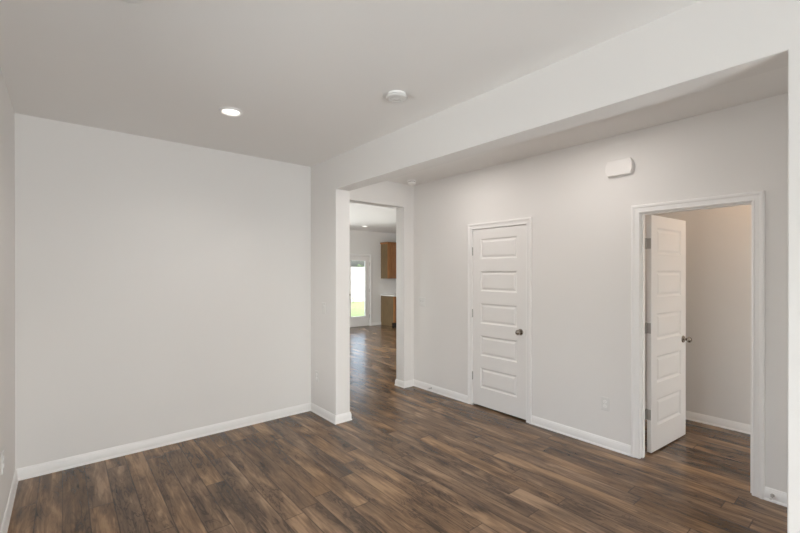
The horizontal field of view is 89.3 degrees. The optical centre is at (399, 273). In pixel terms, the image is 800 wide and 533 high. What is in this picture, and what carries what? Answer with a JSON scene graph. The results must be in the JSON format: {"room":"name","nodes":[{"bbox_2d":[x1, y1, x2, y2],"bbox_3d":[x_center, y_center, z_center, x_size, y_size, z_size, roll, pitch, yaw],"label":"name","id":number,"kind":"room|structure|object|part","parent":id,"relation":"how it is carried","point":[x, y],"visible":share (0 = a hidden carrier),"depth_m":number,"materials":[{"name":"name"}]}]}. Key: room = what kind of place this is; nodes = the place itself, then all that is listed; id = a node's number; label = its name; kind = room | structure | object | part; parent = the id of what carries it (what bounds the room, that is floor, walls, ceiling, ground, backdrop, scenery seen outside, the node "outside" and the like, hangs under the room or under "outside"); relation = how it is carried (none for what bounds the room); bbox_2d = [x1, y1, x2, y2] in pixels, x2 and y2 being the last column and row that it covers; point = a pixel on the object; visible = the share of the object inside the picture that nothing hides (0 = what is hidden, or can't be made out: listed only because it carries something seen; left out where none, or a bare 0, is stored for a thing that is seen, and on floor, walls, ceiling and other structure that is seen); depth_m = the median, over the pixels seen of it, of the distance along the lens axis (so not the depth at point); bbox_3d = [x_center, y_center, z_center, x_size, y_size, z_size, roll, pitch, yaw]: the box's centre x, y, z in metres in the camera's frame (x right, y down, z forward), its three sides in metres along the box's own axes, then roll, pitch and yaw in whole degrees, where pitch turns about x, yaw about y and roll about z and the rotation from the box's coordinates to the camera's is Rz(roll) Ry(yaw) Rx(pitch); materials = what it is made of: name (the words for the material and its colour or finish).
{"room":"empty living room","nodes":[
{"label":"empty living room","id":0,"kind":"room"},
{"bbox_2d":[0,67,14,529],"bbox_3d":[-0.766,0.183,0.377,0.140,2.843,6.758,0,0,-40],"label":"wall","id":1,"kind":"structure","parent":0,"point":[7,115],"depth_m":2.58,"materials":[{"name":"paint"}]},
{"bbox_2d":[2,450,3,473],"bbox_3d":[-2.335,1.111,2.385,0.008,0.116,0.072,0,0,-40],"label":"wall outlet","id":2,"kind":"object","parent":1,"relation":"attached to","point":[3,450],"visible":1,"depth_m":2.37,"materials":[{"name":"white plastic"}]},
{"bbox_2d":[0,469,18,532],"bbox_3d":[-0.705,1.511,0.430,0.018,0.086,6.758,0,0,-40],"label":"baseboard","id":3,"kind":"structure","parent":1,"relation":"attached to","point":[5,524],"depth_m":2.62,"materials":[{"name":"white paint"}]},
{"bbox_2d":[15,113,413,468],"bbox_3d":[0.823,0.170,6.196,10.019,2.843,0.167,0,0,-40],"label":"wall","id":4,"kind":"structure","parent":0,"point":[163,287],"depth_m":3.60,"materials":[{"name":"paint"}]},
{"bbox_2d":[16,403,310,480],"bbox_3d":[-1.931,1.505,3.792,2.426,0.086,0.018,0,0,-40],"label":"baseboard","id":5,"kind":"structure","parent":4,"relation":"attached to","point":[36,470],"depth_m":3.56,"materials":[{"name":"white paint"}]},
{"bbox_2d":[395,379,467,402],"bbox_3d":[2.638,1.495,7.084,6.095,0.086,1.159,0,0,-40],"label":"baseboard","id":6,"kind":"structure","parent":4,"relation":"attached to","point":[403,384],"depth_m":5.25,"materials":[{"name":"white paint"}]},
{"bbox_2d":[350,230,395,325],"bbox_3d":[-2.098,0.162,10.872,8.540,2.843,0.140,0,0,-40],"label":"wall","id":7,"kind":"structure","parent":0,"point":[361,242],"depth_m":11.93,"materials":[{"name":"paint"}]},
{"bbox_2d":[350,256,369,326],"bbox_3d":[-1.181,0.516,11.531,0.778,2.003,0.122,0,0,-40],"label":"door","id":8,"kind":"structure","parent":7,"relation":"in","point":[356,321],"depth_m":11.69,"materials":[{"name":"white paint"}]},
{"bbox_2d":[350,253,371,325],"bbox_3d":[-1.183,0.487,11.529,0.913,2.088,0.019,0,0,-40],"label":"trim","id":9,"kind":"structure","parent":7,"relation":"attached to","point":[351,254],"depth_m":11.80,"materials":[{"name":"white paint"}]},
{"bbox_2d":[380,242,395,278],"bbox_3d":[-0.157,-0.373,12.149,0.828,1.067,0.374,0,0,-40],"label":"upper cabinet","id":10,"kind":"object","parent":7,"relation":"attached to","point":[388,249],"visible":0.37,"depth_m":11.88,"materials":[{"name":"brown wood"}]},
{"bbox_3d":[-0.459,-0.349,11.932,0.018,1.020,0.322,0,0,-40],"label":"panel","id":11,"kind":"part","parent":10,"relation":"part of","materials":[{"name":"brown wood"}]},
{"bbox_3d":[-0.157,-0.879,12.148,0.828,0.055,0.374,0,0,-40],"label":"crown moulding","id":12,"kind":"part","parent":10,"relation":"part of","materials":[{"name":"brown wood"}]},
{"bbox_3d":[-0.195,-0.345,11.904,0.360,0.988,0.020,0,0,-40],"label":"door","id":13,"kind":"part","parent":10,"relation":"part of","materials":[{"name":"brown wood"}]},
{"bbox_2d":[0,0,787,232],"bbox_3d":[1.338,-1.261,5.681,10.179,0.120,12.535,0,0,-40],"label":"ceiling","id":14,"kind":"structure","parent":0,"point":[311,81],"depth_m":2.33,"materials":[{"name":"paint"}]},
{"bbox_2d":[219,107,242,116],"bbox_3d":[-1.245,-1.188,2.987,0.166,0.012,0.166,0,0,-40],"label":"recessed light","id":15,"kind":"object","parent":14,"relation":"in","point":[228,111],"visible":1,"depth_m":2.98,"materials":[{"name":"white plastic"}]},
{"bbox_2d":[386,90,406,102],"bbox_3d":[-0.022,-1.176,2.703,0.142,0.036,0.142,0,0,-40],"label":"smoke detector","id":16,"kind":"object","parent":14,"relation":"attached to","point":[395,96],"visible":1,"depth_m":2.67,"materials":[{"name":"white plastic"}]},
{"bbox_2d":[407,180,415,184],"bbox_3d":[0.153,-1.173,5.257,0.120,0.052,0.120,0,0,-40],"label":"smoke detector","id":17,"kind":"object","parent":14,"relation":"attached to","point":[410,182],"visible":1,"depth_m":5.21,"materials":[{"name":"white plastic"}]},
{"bbox_2d":[7,325,786,532],"bbox_3d":[1.340,1.602,5.687,10.179,0.120,12.535,0,0,-40],"label":"floor","id":18,"kind":"structure","parent":0,"point":[413,459],"depth_m":3.03,"materials":[{"name":"brown wood"}]},
{"bbox_2d":[381,296,395,325],"bbox_3d":[-0.075,1.099,12.054,0.760,0.862,0.629,0,0,-40],"label":"base cabinet","id":19,"kind":"object","parent":18,"relation":"on","point":[388,303],"visible":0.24,"depth_m":11.77,"materials":[{"name":"brown wood"}]},
{"bbox_2d":[381,294,395,296],"bbox_3d":[-0.077,0.650,12.043,0.775,0.035,0.639,0,0,-40],"label":"countertop","id":20,"kind":"structure","parent":19,"relation":"on","point":[393,295],"depth_m":11.97,"materials":[{"name":"white stone"}]},
{"bbox_3d":[-0.023,1.141,11.701,0.360,0.542,0.020,0,0,-40],"label":"door","id":21,"kind":"part","parent":19,"relation":"part of","materials":[{"name":"brown wood"}]},
{"bbox_2d":[311,0,799,532],"bbox_3d":[1.214,0.178,2.034,0.171,2.843,6.778,0,0,-40],"label":"wall partition","id":22,"kind":"structure","parent":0,"point":[701,45],"depth_m":2.17,"materials":[{"name":"paint"}]},
{"bbox_2d":[310,403,351,424],"bbox_3d":[-0.760,1.503,4.414,0.207,0.086,0.557,0,0,-40],"label":"baseboard","id":23,"kind":"structure","parent":22,"relation":"attached to","point":[335,419],"depth_m":4.25,"materials":[{"name":"white paint"}]},
{"bbox_2d":[414,93,787,492],"bbox_3d":[2.379,0.176,3.001,0.102,2.843,6.778,0,0,-40],"label":"wall","id":24,"kind":"structure","parent":0,"point":[581,216],"depth_m":3.67,"materials":[{"name":"paint"}]},
{"bbox_2d":[472,225,525,419],"bbox_3d":[1.068,0.511,4.476,0.106,2.029,0.719,0,0,-40],"label":"door","id":25,"kind":"structure","parent":24,"relation":"in","point":[499,254],"depth_m":4.46,"materials":[{"name":"white paint"}]},
{"bbox_3d":[1.240,0.620,4.241,0.072,0.066,0.066,0,0,-40],"label":"knob","id":26,"kind":"part","parent":25,"relation":"part of","materials":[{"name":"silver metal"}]},
{"bbox_2d":[468,217,531,423],"bbox_3d":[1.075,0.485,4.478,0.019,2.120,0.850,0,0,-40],"label":"trim","id":27,"kind":"structure","parent":24,"relation":"attached to","point":[528,221],"depth_m":4.20,"materials":[{"name":"white paint"}]},
{"bbox_2d":[531,415,630,455],"bbox_3d":[1.650,1.503,3.789,0.018,0.086,0.945,0,0,-40],"label":"baseboard","id":28,"kind":"structure","parent":24,"relation":"attached to","point":[613,445],"depth_m":3.74,"materials":[{"name":"white paint"}]},
{"bbox_2d":[601,396,608,410],"bbox_3d":[1.818,1.158,3.593,0.008,0.116,0.072,0,0,-40],"label":"wall outlet","id":29,"kind":"object","parent":24,"relation":"attached to","point":[604,400],"visible":1,"depth_m":3.59,"materials":[{"name":"white plastic"}]},
{"bbox_2d":[605,158,633,177],"bbox_3d":[1.885,-0.905,3.482,0.040,0.132,0.222,0,0,-40],"label":"door chime","id":30,"kind":"object","parent":24,"relation":"attached to","point":[625,166],"visible":1,"depth_m":3.46,"materials":[{"name":"white paint"}]},
{"bbox_2d":[645,215,691,452],"bbox_3d":[2.382,0.518,3.640,0.793,2.028,0.178,0,0,-35],"label":"door","id":31,"kind":"structure","parent":24,"relation":"in","point":[665,242],"depth_m":3.61,"materials":[{"name":"white paint"}]},
{"bbox_3d":[2.129,1.212,3.467,0.003,0.089,0.032,0,0,-35],"label":"hinge plate","id":32,"kind":"part","parent":31,"relation":"part of","materials":[{"name":"silver metal"}]},
{"bbox_3d":[2.128,0.471,3.465,0.003,0.089,0.032,0,0,-35],"label":"hinge plate","id":33,"kind":"part","parent":31,"relation":"part of","materials":[{"name":"silver metal"}]},
{"bbox_3d":[2.128,-0.254,3.464,0.003,0.089,0.032,0,0,-35],"label":"hinge plate","id":34,"kind":"part","parent":31,"relation":"part of","materials":[{"name":"silver metal"}]},
{"bbox_3d":[2.686,0.621,3.788,0.066,0.066,0.072,0,0,-35],"label":"knob","id":35,"kind":"part","parent":31,"relation":"part of","materials":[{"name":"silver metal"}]},
{"bbox_2d":[631,190,764,499],"bbox_3d":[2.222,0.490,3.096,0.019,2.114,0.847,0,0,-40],"label":"trim","id":36,"kind":"structure","parent":24,"relation":"attached to","point":[758,197],"depth_m":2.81,"materials":[{"name":"white paint"}]},
{"bbox_2d":[764,487,786,506],"bbox_3d":[3.496,1.506,1.565,0.018,0.086,3.138,0,0,-40],"label":"baseboard","id":37,"kind":"structure","parent":24,"relation":"attached to","point":[780,498],"depth_m":2.72,"materials":[{"name":"white paint"}]},
{"bbox_2d":[645,205,750,424],"bbox_3d":[3.587,0.176,2.718,1.395,2.843,4.800,0,0,-40],"label":"wall","id":38,"kind":"structure","parent":0,"point":[718,240],"depth_m":4.08,"materials":[{"name":"paint"}]},
{"bbox_2d":[645,402,749,433],"bbox_3d":[3.579,1.504,2.636,1.275,0.086,4.680,0,0,-40],"label":"baseboard","id":39,"kind":"structure","parent":38,"relation":"attached to","point":[714,421],"depth_m":4.08,"materials":[{"name":"white paint"}]},
{"label":"outside","id":40,"kind":"structure","parent":0,"visible":0},
{"bbox_2d":[351,301,363,316],"bbox_3d":[-12.020,1.673,41.879,85.000,0.199,60.205,0,0,-40],"label":"lawn","id":41,"kind":"structure","parent":40,"point":[357,308],"depth_m":18.55,"materials":[{"name":"green plant"}]},
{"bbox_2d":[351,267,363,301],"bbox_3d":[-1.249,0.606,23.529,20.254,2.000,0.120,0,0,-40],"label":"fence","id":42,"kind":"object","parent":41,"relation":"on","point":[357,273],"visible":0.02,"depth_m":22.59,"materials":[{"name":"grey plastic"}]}
]}

